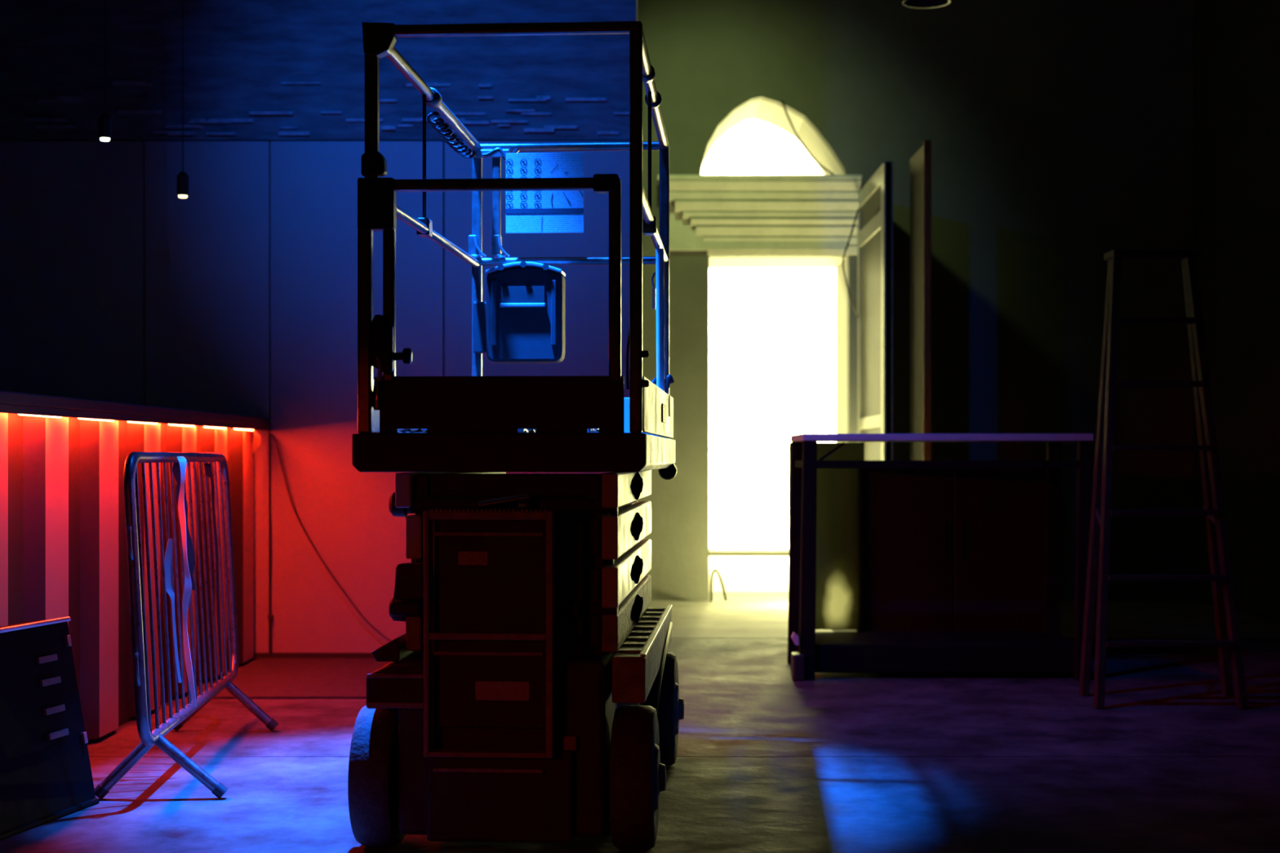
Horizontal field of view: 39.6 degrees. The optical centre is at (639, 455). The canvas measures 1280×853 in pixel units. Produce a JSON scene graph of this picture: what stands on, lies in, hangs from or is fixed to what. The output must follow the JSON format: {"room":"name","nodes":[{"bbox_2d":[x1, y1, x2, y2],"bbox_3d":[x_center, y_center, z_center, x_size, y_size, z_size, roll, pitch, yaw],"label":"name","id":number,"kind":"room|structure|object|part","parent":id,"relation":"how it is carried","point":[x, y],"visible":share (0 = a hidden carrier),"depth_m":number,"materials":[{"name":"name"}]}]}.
{"room":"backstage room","nodes":[
{"label":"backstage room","id":0,"kind":"room"},
{"bbox_2d":[0,0,636,653],"bbox_3d":[-2.760,-1.500,9.665,5.480,5.200,0.170,0,0,0],"label":"wall","id":1,"kind":"structure","parent":0,"point":[237,295],"depth_m":9.60,"materials":[{"name":"paint"}]},
{"bbox_3d":[-3.150,-0.318,9.625,0.932,2.765,0.050,0,0,0],"label":"wall panel","id":2,"kind":"part","parent":1,"relation":"part of","materials":[{"name":"paint"}]},
{"bbox_3d":[-2.340,-0.318,9.625,0.672,2.765,0.050,0,0,0],"label":"wall panel","id":3,"kind":"part","parent":1,"relation":"part of","materials":[{"name":"paint"}]},
{"bbox_2d":[267,433,273,655],"bbox_3d":[-1.989,0.478,9.575,0.023,1.196,0.040,0,0,0],"label":"wire","id":4,"kind":"object","parent":1,"relation":"attached to","point":[270,617],"visible":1,"depth_m":9.57,"materials":[{"name":"black"}]},
{"bbox_2d":[250,652,373,659],"bbox_3d":[-2.760,1.083,9.617,5.480,0.035,0.065,0,0,0],"label":"baseboard","id":5,"kind":"structure","parent":1,"relation":"attached to","point":[256,655],"depth_m":9.59,"materials":[{"name":"brown wood"}]},
{"bbox_2d":[270,433,391,641],"bbox_3d":[-1.640,0.455,9.559,0.705,1.155,0.018,0,0,1],"label":"wire","id":6,"kind":"object","parent":1,"relation":"attached to","point":[362,616],"visible":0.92,"depth_m":9.56,"materials":[{"name":"black"}]},
{"bbox_3d":[-1.530,-0.318,9.625,0.932,2.765,0.050,0,0,0],"label":"wall panel","id":7,"kind":"part","parent":1,"relation":"part of","materials":[{"name":"paint"}]},
{"bbox_3d":[-0.540,-0.318,9.625,1.032,2.765,0.050,0,0,0],"label":"wall panel","id":8,"kind":"part","parent":1,"relation":"part of","materials":[{"name":"paint"}]},
{"bbox_2d":[0,555,1279,852],"bbox_3d":[-0.650,1.225,8.500,9.700,0.250,22.000,0,0,0],"label":"floor","id":9,"kind":"structure","parent":0,"point":[767,761],"depth_m":6.41,"materials":[{"name":"concrete"}]},
{"bbox_2d":[0,616,99,840],"bbox_3d":[-1.880,0.809,5.359,0.226,0.593,0.652,0,0,12],"label":"sign board","id":10,"kind":"object","parent":9,"relation":"on","point":[46,775],"visible":1,"depth_m":5.41,"materials":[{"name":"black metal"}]},
{"bbox_3d":[-1.885,0.521,5.390,0.016,0.016,0.592,0,0,12],"label":"edge trim","id":11,"kind":"part","parent":10,"relation":"part of","materials":[{"name":"silver metal"}]},
{"bbox_3d":[-1.784,1.094,5.330,0.024,0.024,0.608,0,0,12],"label":"edge trim","id":12,"kind":"part","parent":10,"relation":"part of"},
{"bbox_2d":[0,390,269,742],"bbox_3d":[-2.408,0.448,5.109,0.825,1.305,8.943,0,0,0],"label":"bar counter","id":13,"kind":"object","parent":9,"relation":"on","point":[63,544],"depth_m":6.84,"materials":[{"name":"brown wood"}]},
{"bbox_3d":[-2.073,0.463,5.698,0.006,1.235,0.250,0,0,0],"label":"crest panel","id":14,"kind":"part","parent":13,"relation":"part of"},
{"bbox_3d":[-2.098,0.463,6.006,0.056,1.235,0.367,0,0,0],"label":"trough panel","id":15,"kind":"part","parent":13,"relation":"part of","materials":[{"name":"metal"}]},
{"bbox_3d":[-2.073,0.463,6.315,0.006,1.235,0.250,0,0,0],"label":"crest panel","id":16,"kind":"part","parent":13,"relation":"part of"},
{"bbox_3d":[-2.098,0.463,6.623,0.056,1.235,0.367,0,0,0],"label":"trough panel","id":17,"kind":"part","parent":13,"relation":"part of","materials":[{"name":"metal"}]},
{"bbox_3d":[-2.073,0.463,6.932,0.006,1.235,0.250,0,0,0],"label":"crest panel","id":18,"kind":"part","parent":13,"relation":"part of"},
{"bbox_3d":[-2.098,0.463,7.240,0.056,1.235,0.367,0,0,0],"label":"trough panel","id":19,"kind":"part","parent":13,"relation":"part of","materials":[{"name":"metal"}]},
{"bbox_2d":[0,390,269,426],"bbox_3d":[-2.408,-0.183,5.115,0.825,0.043,8.930,0,0,0],"label":"countertop","id":20,"kind":"structure","parent":13,"relation":"on","point":[8,397],"depth_m":6.78,"materials":[{"name":"brown wood"}]},
{"bbox_3d":[-2.073,0.463,7.549,0.006,1.235,0.250,0,0,0],"label":"crest panel","id":21,"kind":"part","parent":13,"relation":"part of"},
{"bbox_3d":[-2.098,0.463,7.857,0.056,1.235,0.367,0,0,0],"label":"trough panel","id":22,"kind":"part","parent":13,"relation":"part of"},
{"bbox_3d":[-2.073,0.463,8.166,0.006,1.235,0.250,0,0,0],"label":"crest panel","id":23,"kind":"part","parent":13,"relation":"part of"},
{"bbox_3d":[-2.098,0.463,8.475,0.056,1.235,0.367,0,0,0],"label":"trough panel","id":24,"kind":"part","parent":13,"relation":"part of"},
{"bbox_3d":[-2.073,0.463,8.783,0.006,1.235,0.250,0,0,0],"label":"crest panel","id":25,"kind":"part","parent":13,"relation":"part of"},
{"bbox_3d":[-2.098,0.463,9.091,0.056,1.235,0.367,0,0,0],"label":"trough panel","id":26,"kind":"part","parent":13,"relation":"part of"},
{"bbox_3d":[-2.073,0.463,9.400,0.006,1.235,0.250,0,0,0],"label":"crest panel","id":27,"kind":"part","parent":13,"relation":"part of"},
{"bbox_2d":[252,430,261,457],"bbox_3d":[-2.006,-0.063,9.305,0.048,0.148,0.010,0,0,0],"label":"scrap","id":28,"kind":"object","parent":13,"relation":"hanging from","point":[256,443],"visible":1,"depth_m":9.30,"materials":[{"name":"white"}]},
{"bbox_2d":[94,452,278,799],"bbox_3d":[-1.601,0.543,6.450,0.433,1.114,1.925,0,0,-5],"label":"crowd barrier","id":29,"kind":"object","parent":9,"relation":"on","point":[148,738],"visible":0.98,"depth_m":6.09,"materials":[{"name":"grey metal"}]},
{"bbox_2d":[164,538,182,683],"bbox_3d":[-1.590,0.527,6.053,0.059,0.491,0.026,0,0,-13],"label":"barrier tape","id":30,"kind":"object","parent":29,"relation":"attached to","point":[168,560],"visible":1,"depth_m":6.05,"materials":[{"name":"grey"}]},
{"bbox_3d":[-1.634,0.453,6.445,0.086,0.932,1.874,0,0,-4],"label":"frame","id":31,"kind":"part","parent":29,"relation":"part of","materials":[{"name":"metal"}]},
{"bbox_2d":[172,462,195,590],"bbox_3d":[-1.585,0.245,6.180,0.077,0.445,0.015,0,0,0],"label":"barrier tape","id":32,"kind":"object","parent":29,"relation":"attached to","point":[175,468],"visible":0.57,"depth_m":6.18,"materials":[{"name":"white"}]},
{"bbox_2d":[177,456,196,707],"bbox_3d":[-1.556,0.431,6.079,0.075,0.858,0.033,0,0,19],"label":"barrier tape","id":33,"kind":"object","parent":29,"relation":"attached to","point":[182,460],"visible":1,"depth_m":6.07,"materials":[{"name":"plastic"}]},
{"bbox_2d":[204,463,222,671],"bbox_3d":[-1.620,0.425,6.750,0.071,0.791,0.009,0,0,0],"label":"barrier tape","id":34,"kind":"object","parent":29,"relation":"attached to","point":[207,467],"visible":1,"depth_m":6.75,"materials":[{"name":"black"}]},
{"bbox_2d":[186,657,390,698],"bbox_3d":[-1.200,1.094,8.800,1.700,0.012,1.520,0,0,0],"label":"floor mat","id":35,"kind":"object","parent":9,"relation":"on","point":[263,677],"visible":0.4,"depth_m":8.71,"materials":[{"name":"rubber"}]},
{"bbox_2d":[347,20,684,850],"bbox_3d":[-0.324,-0.040,5.733,0.888,2.280,1.930,0,0,4],"label":"scissor lift","id":36,"kind":"object","parent":9,"relation":"on","point":[529,692],"visible":1,"depth_m":4.84,"materials":[{"name":"black metal"}]},
{"bbox_3d":[-0.748,-0.407,4.843,0.038,0.695,0.038,0,0,4],"label":"guardrail post","id":37,"kind":"part","parent":36,"relation":"part of","materials":[{"name":"metal"}]},
{"bbox_3d":[-0.730,-0.948,4.842,0.036,0.395,0.036,0,0,4],"label":"guardrail post","id":38,"kind":"part","parent":36,"relation":"part of","materials":[{"name":"metal"}]},
{"bbox_3d":[-0.717,-0.685,4.846,0.100,0.141,0.050,0,0,4],"label":"clamp plate","id":39,"kind":"part","parent":36,"relation":"part of","materials":[{"name":"black plastic"}]},
{"bbox_3d":[-0.683,-0.475,4.849,0.032,0.550,0.032,0,0,4],"label":"guardrail post","id":40,"kind":"part","parent":36,"relation":"part of","materials":[{"name":"metal"}]},
{"bbox_2d":[365,633,423,709],"bbox_3d":[-0.612,0.598,5.686,0.168,0.183,1.700,0,0,4],"label":"tray","id":41,"kind":"object","parent":36,"relation":"on","point":[398,684],"depth_m":4.84,"materials":[{"name":"paint"}]},
{"bbox_3d":[-0.647,-0.272,4.837,0.051,0.043,0.044,0,0,4],"label":"knob","id":42,"kind":"part","parent":36,"relation":"part of","materials":[{"name":"black plastic"}]},
{"bbox_3d":[-0.611,0.366,5.801,0.045,0.114,1.670,0,0,4],"label":"scissor arm","id":43,"kind":"part","parent":36,"relation":"part of"},
{"bbox_2d":[398,428,426,432],"bbox_3d":[-0.621,-0.070,4.920,0.078,0.013,0.090,0,0,4],"label":"plastic wrap","id":44,"kind":"object","parent":36,"relation":"on","point":[405,430],"visible":0.83,"depth_m":4.90,"materials":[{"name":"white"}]},
{"bbox_3d":[-0.581,0.493,5.799,0.045,0.104,1.670,0,0,4],"label":"scissor arm","id":45,"kind":"part","parent":36,"relation":"part of"},
{"bbox_3d":[-0.581,0.228,5.799,0.045,0.121,1.670,0,0,4],"label":"scissor arm","id":46,"kind":"part","parent":36,"relation":"part of"},
{"bbox_3d":[-0.677,-0.932,5.585,0.011,0.405,0.011,0,0,26],"label":"stay rod","id":47,"kind":"part","parent":36,"relation":"part of","materials":[{"name":"metal"}]},
{"bbox_3d":[-0.611,0.097,5.801,0.045,0.097,1.670,0,0,4],"label":"scissor arm","id":48,"kind":"part","parent":36,"relation":"part of"},
{"bbox_3d":[-0.668,-1.151,5.730,0.036,0.045,1.780,0,0,4],"label":"rail","id":49,"kind":"part","parent":36,"relation":"part of","materials":[{"name":"metal"}]},
{"bbox_3d":[-0.663,-0.709,5.739,0.030,0.038,1.760,0,0,4],"label":"rail","id":50,"kind":"part","parent":36,"relation":"part of","materials":[{"name":"metal"}]},
{"bbox_3d":[-0.564,0.094,5.793,0.035,0.082,1.600,0,0,4],"label":"scissor arm","id":51,"kind":"part","parent":36,"relation":"part of"},
{"bbox_3d":[-0.454,0.279,4.832,0.081,0.037,0.004,0,0,4],"label":"label plate","id":52,"kind":"part","parent":36,"relation":"part of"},
{"bbox_2d":[470,253,481,257],"bbox_3d":[-0.611,-0.741,6.598,0.048,0.012,0.048,0,0,4],"label":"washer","id":53,"kind":"object","parent":36,"relation":"in","point":[476,255],"depth_m":6.58,"materials":[{"name":"silver metal"}]},
{"bbox_3d":[-0.607,-0.605,6.618,0.036,1.090,0.036,0,0,4],"label":"guardrail post","id":54,"kind":"part","parent":36,"relation":"part of","materials":[{"name":"metal"}]},
{"bbox_3d":[-0.582,-0.475,6.581,0.070,0.190,0.030,0,0,4],"label":"clamp plate","id":55,"kind":"part","parent":36,"relation":"part of","materials":[{"name":"grey metal"}]},
{"bbox_3d":[-0.532,-0.945,6.603,0.030,0.390,0.030,0,0,4],"label":"guardrail post","id":56,"kind":"part","parent":36,"relation":"part of","materials":[{"name":"metal"}]},
{"bbox_2d":[493,253,505,257],"bbox_3d":[-0.523,-0.741,6.592,0.048,0.012,0.048,0,0,4],"label":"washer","id":57,"kind":"object","parent":36,"relation":"in","point":[495,255],"depth_m":6.58,"materials":[{"name":"silver metal"}]},
{"bbox_3d":[-0.382,-0.008,4.815,0.800,0.104,0.030,0,0,4],"label":"deck plate","id":58,"kind":"part","parent":36,"relation":"part of","materials":[{"name":"metal"}]},
{"bbox_3d":[-0.374,0.638,4.827,0.147,0.051,0.004,0,0,4],"label":"label plate","id":59,"kind":"part","parent":36,"relation":"part of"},
{"bbox_3d":[-0.374,-0.737,4.829,0.646,0.032,0.034,0,0,4],"label":"rail","id":60,"kind":"part","parent":36,"relation":"part of","materials":[{"name":"metal"}]},
{"bbox_3d":[-0.372,-1.157,4.819,0.759,0.031,0.036,0,0,4],"label":"rail","id":61,"kind":"part","parent":36,"relation":"part of","materials":[{"name":"metal"}]},
{"bbox_3d":[-0.324,-0.061,5.748,0.768,0.003,1.820,0,0,4],"label":"deck plate","id":62,"kind":"part","parent":36,"relation":"part of","materials":[{"name":"grey"}]},
{"bbox_3d":[-0.419,-0.685,6.521,0.279,0.043,0.140,0,0,4],"label":"lid","id":63,"kind":"part","parent":36,"relation":"part of","materials":[{"name":"plastic"}]},
{"bbox_2d":[519,428,536,432],"bbox_3d":[-0.303,-0.070,4.900,0.050,0.014,0.090,0,0,4],"label":"plastic wrap","id":64,"kind":"object","parent":36,"relation":"on","point":[532,430],"visible":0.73,"depth_m":4.88,"materials":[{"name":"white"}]},
{"bbox_3d":[-0.258,-0.723,6.596,0.715,0.030,0.030,0,0,4],"label":"rail","id":65,"kind":"part","parent":36,"relation":"part of","materials":[{"name":"metal"}]},
{"bbox_3d":[-0.258,-1.147,6.596,0.715,0.032,0.032,0,0,4],"label":"rail","id":66,"kind":"part","parent":36,"relation":"part of","materials":[{"name":"metal"}]},
{"bbox_2d":[588,428,599,432],"bbox_3d":[-0.121,-0.070,4.889,0.032,0.014,0.090,0,0,4],"label":"plastic wrap","id":67,"kind":"object","parent":36,"relation":"on","point":[589,429],"visible":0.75,"depth_m":4.87,"materials":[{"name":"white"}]},
{"bbox_3d":[-0.080,0.490,5.763,0.035,0.089,1.600,0,0,4],"label":"scissor arm","id":68,"kind":"part","parent":36,"relation":"part of"},
{"bbox_3d":[-0.080,0.363,5.763,0.035,0.099,1.600,0,0,4],"label":"scissor arm","id":69,"kind":"part","parent":36,"relation":"part of"},
{"bbox_3d":[-0.080,0.094,5.763,0.035,0.082,1.600,0,0,4],"label":"scissor arm","id":70,"kind":"part","parent":36,"relation":"part of"},
{"bbox_3d":[-0.080,0.225,5.763,0.035,0.106,1.600,0,0,4],"label":"scissor arm","id":71,"kind":"part","parent":36,"relation":"part of"},
{"bbox_3d":[-0.068,-0.470,4.810,0.033,0.540,0.033,0,0,4],"label":"guardrail post","id":72,"kind":"part","parent":36,"relation":"part of","materials":[{"name":"metal"}]},
{"bbox_3d":[-0.032,0.493,5.765,0.045,0.104,1.670,0,0,4],"label":"scissor arm","id":73,"kind":"part","parent":36,"relation":"part of"},
{"bbox_3d":[-0.032,0.366,5.765,0.045,0.114,1.670,0,0,4],"label":"scissor arm","id":74,"kind":"part","parent":36,"relation":"part of"},
{"bbox_3d":[-0.032,0.228,5.765,0.045,0.121,1.670,0,0,4],"label":"scissor arm","id":75,"kind":"part","parent":36,"relation":"part of"},
{"bbox_3d":[-0.032,0.097,5.765,0.045,0.097,1.670,0,0,4],"label":"scissor arm","id":76,"kind":"part","parent":36,"relation":"part of"},
{"bbox_3d":[-0.011,-0.605,4.797,0.034,1.090,0.034,0,0,4],"label":"guardrail post","id":77,"kind":"part","parent":36,"relation":"part of","materials":[{"name":"metal"}]},
{"bbox_3d":[-0.008,0.493,5.738,0.006,0.088,0.520,0,0,4],"label":"pivot plate","id":78,"kind":"part","parent":36,"relation":"part of","materials":[{"name":"black"}]},
{"bbox_3d":[-0.008,0.366,5.738,0.006,0.088,0.520,0,0,4],"label":"pivot plate","id":79,"kind":"part","parent":36,"relation":"part of","materials":[{"name":"black"}]},
{"bbox_3d":[-0.008,0.228,5.738,0.006,0.088,0.520,0,0,4],"label":"pivot plate","id":80,"kind":"part","parent":36,"relation":"part of","materials":[{"name":"black"}]},
{"bbox_3d":[-0.008,0.097,5.738,0.006,0.088,0.520,0,0,4],"label":"pivot plate","id":81,"kind":"part","parent":36,"relation":"part of","materials":[{"name":"black"}]},
{"bbox_2d":[612,604,672,713],"bbox_3d":[0.020,0.665,5.686,0.195,0.242,1.622,0,0,0],"label":"tray","id":82,"kind":"object","parent":36,"relation":"on","point":[642,663],"depth_m":5.15,"materials":[{"name":"metal"}]},
{"bbox_3d":[0.030,-0.932,5.541,0.011,0.405,0.011,0,0,26],"label":"stay rod","id":83,"kind":"part","parent":36,"relation":"part of","materials":[{"name":"metal"}]},
{"bbox_3d":[0.052,-0.580,6.554,0.012,0.080,0.015,0,0,4],"label":"lanyard plate","id":84,"kind":"part","parent":36,"relation":"part of","materials":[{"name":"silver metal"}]},
{"bbox_3d":[0.040,-0.729,5.695,0.030,0.042,1.760,0,0,3],"label":"rail","id":85,"kind":"part","parent":36,"relation":"part of","materials":[{"name":"metal"}]},
{"bbox_3d":[0.040,-1.151,5.685,0.034,0.043,1.780,0,0,3],"label":"rail","id":86,"kind":"part","parent":36,"relation":"part of","materials":[{"name":"metal"}]},
{"bbox_3d":[0.069,-0.425,6.094,0.030,0.570,0.027,0,0,4],"label":"stay rod","id":87,"kind":"part","parent":36,"relation":"part of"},
{"bbox_3d":[0.090,-0.605,6.574,0.036,1.090,0.036,0,0,4],"label":"guardrail post","id":88,"kind":"part","parent":36,"relation":"part of","materials":[{"name":"metal"}]},
{"bbox_2d":[709,568,727,601],"bbox_3d":[0.568,0.971,13.222,0.055,0.270,0.478,0,0,-11],"label":"hose","id":89,"kind":"object","parent":9,"relation":"on","point":[714,570],"visible":1,"depth_m":13.18,"materials":[{"name":"yellow"}]},
{"bbox_2d":[857,161,893,460],"bbox_3d":[1.670,-0.445,12.685,0.060,3.070,1.470,0,0,0],"label":"door leaf","id":90,"kind":"structure","parent":9,"relation":"on","point":[875,214],"depth_m":12.47,"materials":[{"name":"paint"}]},
{"bbox_2d":[842,208,858,317],"bbox_3d":[1.572,-1.441,13.217,0.028,0.814,0.216,0,0,40],"label":"cable","id":91,"kind":"object","parent":90,"relation":"attached to","point":[857,211],"visible":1,"depth_m":13.18,"materials":[{"name":"black plastic"}]},
{"bbox_3d":[1.670,-0.240,12.709,0.060,0.080,1.198,0,0,0],"label":"rail","id":92,"kind":"part","parent":90,"relation":"part of","materials":[{"name":"paint"}]},
{"bbox_3d":[1.670,-1.620,12.709,0.060,0.120,1.198,0,0,0],"label":"rail","id":93,"kind":"part","parent":90,"relation":"part of","materials":[{"name":"paint"}]},
{"bbox_3d":[1.670,-1.920,12.709,0.060,0.120,1.198,0,0,0],"label":"rail","id":94,"kind":"part","parent":90,"relation":"part of","materials":[{"name":"paint"}]},
{"bbox_2d":[910,140,931,460],"bbox_3d":[1.820,-0.455,11.550,0.050,3.090,0.600,0,0,0],"label":"door leaf","id":95,"kind":"object","parent":9,"relation":"on","point":[921,162],"visible":0.57,"depth_m":11.41,"materials":[{"name":"brown wood"}]},
{"bbox_2d":[831,468,1045,631],"bbox_3d":[1.705,0.575,10.217,1.090,1.050,1.465,0,0,0],"label":"base cabinet","id":96,"kind":"object","parent":9,"relation":"on","point":[946,549],"visible":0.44,"depth_m":9.50,"materials":[{"name":"black wood"}]},
{"bbox_3d":[1.417,0.550,9.510,0.505,0.960,0.020,0,0,0],"label":"door","id":97,"kind":"part","parent":96,"relation":"part of","materials":[{"name":"wood"}]},
{"bbox_3d":[1.630,0.450,9.492,0.013,0.200,0.013,0,0,-22],"label":"handle","id":98,"kind":"part","parent":96,"relation":"part of","materials":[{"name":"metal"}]},
{"bbox_3d":[1.720,0.450,9.492,0.013,0.200,0.013,0,0,22],"label":"handle","id":99,"kind":"part","parent":96,"relation":"part of","materials":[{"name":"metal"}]},
{"bbox_3d":[1.958,0.550,9.510,0.555,0.960,0.020,0,0,0],"label":"door","id":100,"kind":"part","parent":96,"relation":"part of","materials":[{"name":"wood"}]},
{"bbox_2d":[786,433,1093,680],"bbox_3d":[1.481,0.495,9.060,1.480,1.209,0.780,0,0,0],"label":"table","id":101,"kind":"object","parent":9,"relation":"on","point":[810,651],"visible":0.98,"depth_m":8.76,"materials":[{"name":"metal"}]},
{"bbox_3d":[0.824,0.513,9.400,0.086,1.175,0.060,0,0,0],"label":"leg","id":102,"kind":"part","parent":101,"relation":"part of","materials":[{"name":"metal"}]},
{"bbox_3d":[0.824,0.513,8.735,0.086,1.175,0.060,0,0,0],"label":"leg","id":103,"kind":"part","parent":101,"relation":"part of","materials":[{"name":"metal"}]},
{"bbox_2d":[788,442,864,629],"bbox_3d":[0.994,0.427,9.468,0.402,0.997,0.022,0,0,0],"label":"plastic sheet","id":104,"kind":"object","parent":101,"relation":"hanging from","point":[840,492],"visible":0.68,"depth_m":9.47,"materials":[{"name":"plastic"}]},
{"bbox_2d":[797,631,1073,672],"bbox_3d":[1.510,1.000,9.080,1.362,0.140,0.640,0,0,0],"label":"shelf","id":105,"kind":"object","parent":101,"relation":"attached to","point":[835,651],"depth_m":8.76,"materials":[{"name":"wood"}]},
{"bbox_3d":[2.178,0.513,9.400,0.086,1.175,0.060,0,0,0],"label":"leg","id":106,"kind":"part","parent":101,"relation":"part of","materials":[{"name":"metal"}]},
{"bbox_3d":[2.178,0.513,8.735,0.086,1.175,0.060,0,0,0],"label":"leg","id":107,"kind":"part","parent":101,"relation":"part of","materials":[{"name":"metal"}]},
{"bbox_2d":[1078,248,1248,709],"bbox_3d":[2.345,0.090,7.945,0.738,2.030,0.489,0,0,0],"label":"stepladder","id":108,"kind":"object","parent":9,"relation":"on","point":[1221,578],"visible":1,"depth_m":7.90,"materials":[{"name":"brown wood"}]},
{"bbox_3d":[2.090,0.100,8.100,0.063,2.005,0.224,0,0,-41],"label":"rail","id":109,"kind":"part","parent":108,"relation":"part of","materials":[{"name":"brown wood"}]},
{"bbox_3d":[2.068,0.100,7.865,0.057,2.009,0.372,0,0,29],"label":"rail","id":110,"kind":"part","parent":108,"relation":"part of","materials":[{"name":"brown wood"}]},
{"bbox_3d":[2.584,0.100,8.100,0.309,2.006,0.066,0,0,-28],"label":"rail","id":111,"kind":"part","parent":108,"relation":"part of","materials":[{"name":"brown wood"}]},
{"bbox_3d":[2.546,0.100,7.865,0.057,2.009,0.372,0,0,-29],"label":"rail","id":112,"kind":"part","parent":108,"relation":"part of","materials":[{"name":"brown wood"}]},
{"bbox_2d":[701,119,824,555],"bbox_3d":[2.200,-1.600,19.550,3.600,5.400,0.100,0,0,0],"label":"wall","id":113,"kind":"structure","parent":0,"point":[752,147],"depth_m":19.50,"materials":[{"name":"paint"}]},
{"bbox_2d":[709,268,835,551],"bbox_3d":[1.750,-0.630,19.427,2.060,3.340,0.085,0,0,0],"label":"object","id":114,"kind":"structure","parent":113,"relation":"in","point":[772,331],"depth_m":19.39,"materials":[{"name":"grey"}]},
{"bbox_3d":[1.245,0.470,19.392,0.970,1.060,0.015,0,0,0],"label":"pane","id":115,"kind":"part","parent":114,"relation":"part of","materials":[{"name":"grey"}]},
{"bbox_3d":[1.245,-1.710,19.392,0.970,1.060,0.015,0,0,0],"label":"pane","id":116,"kind":"part","parent":114,"relation":"part of","materials":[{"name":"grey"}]},
{"bbox_3d":[1.245,-0.620,19.392,0.970,1.060,0.015,0,0,0],"label":"pane","id":117,"kind":"part","parent":114,"relation":"part of","materials":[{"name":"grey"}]},
{"bbox_3d":[2.245,-1.710,19.392,0.970,1.060,0.015,0,0,0],"label":"pane","id":118,"kind":"part","parent":114,"relation":"part of","materials":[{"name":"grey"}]},
{"bbox_3d":[2.245,-0.620,19.392,0.970,1.060,0.015,0,0,0],"label":"pane","id":119,"kind":"part","parent":114,"relation":"part of","materials":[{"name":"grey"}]},
{"bbox_2d":[701,99,847,442],"bbox_3d":[2.040,-1.500,14.010,4.320,5.200,0.780,0,0,0],"label":"wall","id":120,"kind":"structure","parent":0,"point":[773,114],"depth_m":13.96,"materials":[{"name":"paint"}]},
{"bbox_2d":[657,174,862,254],"bbox_3d":[0.892,-1.810,13.367,1.525,0.570,0.265,0,0,0],"label":"cornice","id":121,"kind":"structure","parent":120,"relation":"attached to","point":[714,214],"depth_m":13.38,"materials":[{"name":"paint"}]},
{"bbox_3d":[0.892,-2.078,13.367,1.525,0.035,0.265,0,0,0],"label":"moulding","id":122,"kind":"part","parent":121,"relation":"part of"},
{"bbox_3d":[0.917,-1.950,13.402,1.475,0.060,0.195,0,0,0],"label":"moulding","id":123,"kind":"part","parent":121,"relation":"part of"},
{"bbox_3d":[0.902,-2.020,13.375,1.505,0.070,0.250,0,0,0],"label":"moulding","id":124,"kind":"part","parent":121,"relation":"part of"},
{"bbox_3d":[0.958,-1.880,13.412,1.395,0.070,0.175,0,0,0],"label":"moulding","id":125,"kind":"part","parent":121,"relation":"part of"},
{"bbox_3d":[0.988,-1.817,13.435,1.335,0.045,0.130,0,0,0],"label":"moulding","id":126,"kind":"part","parent":121,"relation":"part of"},
{"bbox_3d":[1.018,-1.765,13.440,1.275,0.050,0.120,0,0,0],"label":"moulding","id":127,"kind":"part","parent":121,"relation":"part of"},
{"bbox_3d":[1.038,-1.700,13.453,1.235,0.070,0.095,0,0,0],"label":"moulding","id":128,"kind":"part","parent":121,"relation":"part of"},
{"bbox_3d":[1.067,-1.630,13.470,1.175,0.060,0.060,0,0,0],"label":"moulding","id":129,"kind":"part","parent":121,"relation":"part of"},
{"bbox_3d":[1.083,-1.560,13.480,1.145,0.070,0.040,0,0,0],"label":"moulding","id":130,"kind":"part","parent":121,"relation":"part of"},
{"bbox_2d":[637,0,1193,600],"bbox_3d":[2.040,-1.500,13.560,4.320,5.200,0.120,0,0,0],"label":"wall","id":131,"kind":"structure","parent":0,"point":[1060,132],"depth_m":13.50,"materials":[{"name":"paint"}]},
{"bbox_2d":[781,100,834,174],"bbox_3d":[1.292,-2.379,13.411,0.457,0.605,0.037,0,0,0],"label":"cable","id":132,"kind":"object","parent":131,"relation":"attached to","point":[782,101],"visible":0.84,"depth_m":13.41,"materials":[{"name":"black plastic"}]},
{"bbox_2d":[1193,0,1279,623],"bbox_3d":[4.250,-1.500,5.500,0.100,5.200,16.000,0,0,0],"label":"wall","id":133,"kind":"structure","parent":0,"point":[1237,42],"depth_m":12.39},
{"bbox_3d":[-0.650,-4.150,5.500,9.700,0.100,16.000,0,0,0],"label":"ceiling","id":134,"kind":"structure","parent":0,"visible":0},
{"bbox_2d":[98,0,111,141],"bbox_3d":[-2.588,-2.813,8.600,0.060,2.574,0.060,0,0,0],"label":"pendant light","id":135,"kind":"object","parent":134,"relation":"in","point":[104,119],"visible":1,"depth_m":8.59,"materials":[{"name":"black plastic"}]},
{"bbox_3d":[-2.588,-2.876,8.600,0.007,2.448,0.008,0,0,-15],"label":"cord","id":136,"kind":"part","parent":135,"relation":"part of","materials":[{"name":"black plastic"}]},
{"bbox_2d":[177,0,188,198],"bbox_3d":[-2.314,-2.704,9.000,0.060,2.792,0.060,0,0,0],"label":"pendant light","id":137,"kind":"object","parent":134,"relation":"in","point":[182,177],"visible":1,"depth_m":9.00,"materials":[{"name":"black plastic"}]},
{"bbox_3d":[-2.314,-2.767,9.000,0.008,2.666,0.007,0,0,15],"label":"cord","id":138,"kind":"part","parent":137,"relation":"part of","materials":[{"name":"black plastic"}]},
{"bbox_2d":[902,0,951,8],"bbox_3d":[1.481,-3.223,9.200,0.248,1.754,0.248,0,0,45],"label":"stage light","id":139,"kind":"object","parent":134,"relation":"hanging from","point":[922,4],"visible":1,"depth_m":9.30,"materials":[{"name":"black plastic"}]}
]}

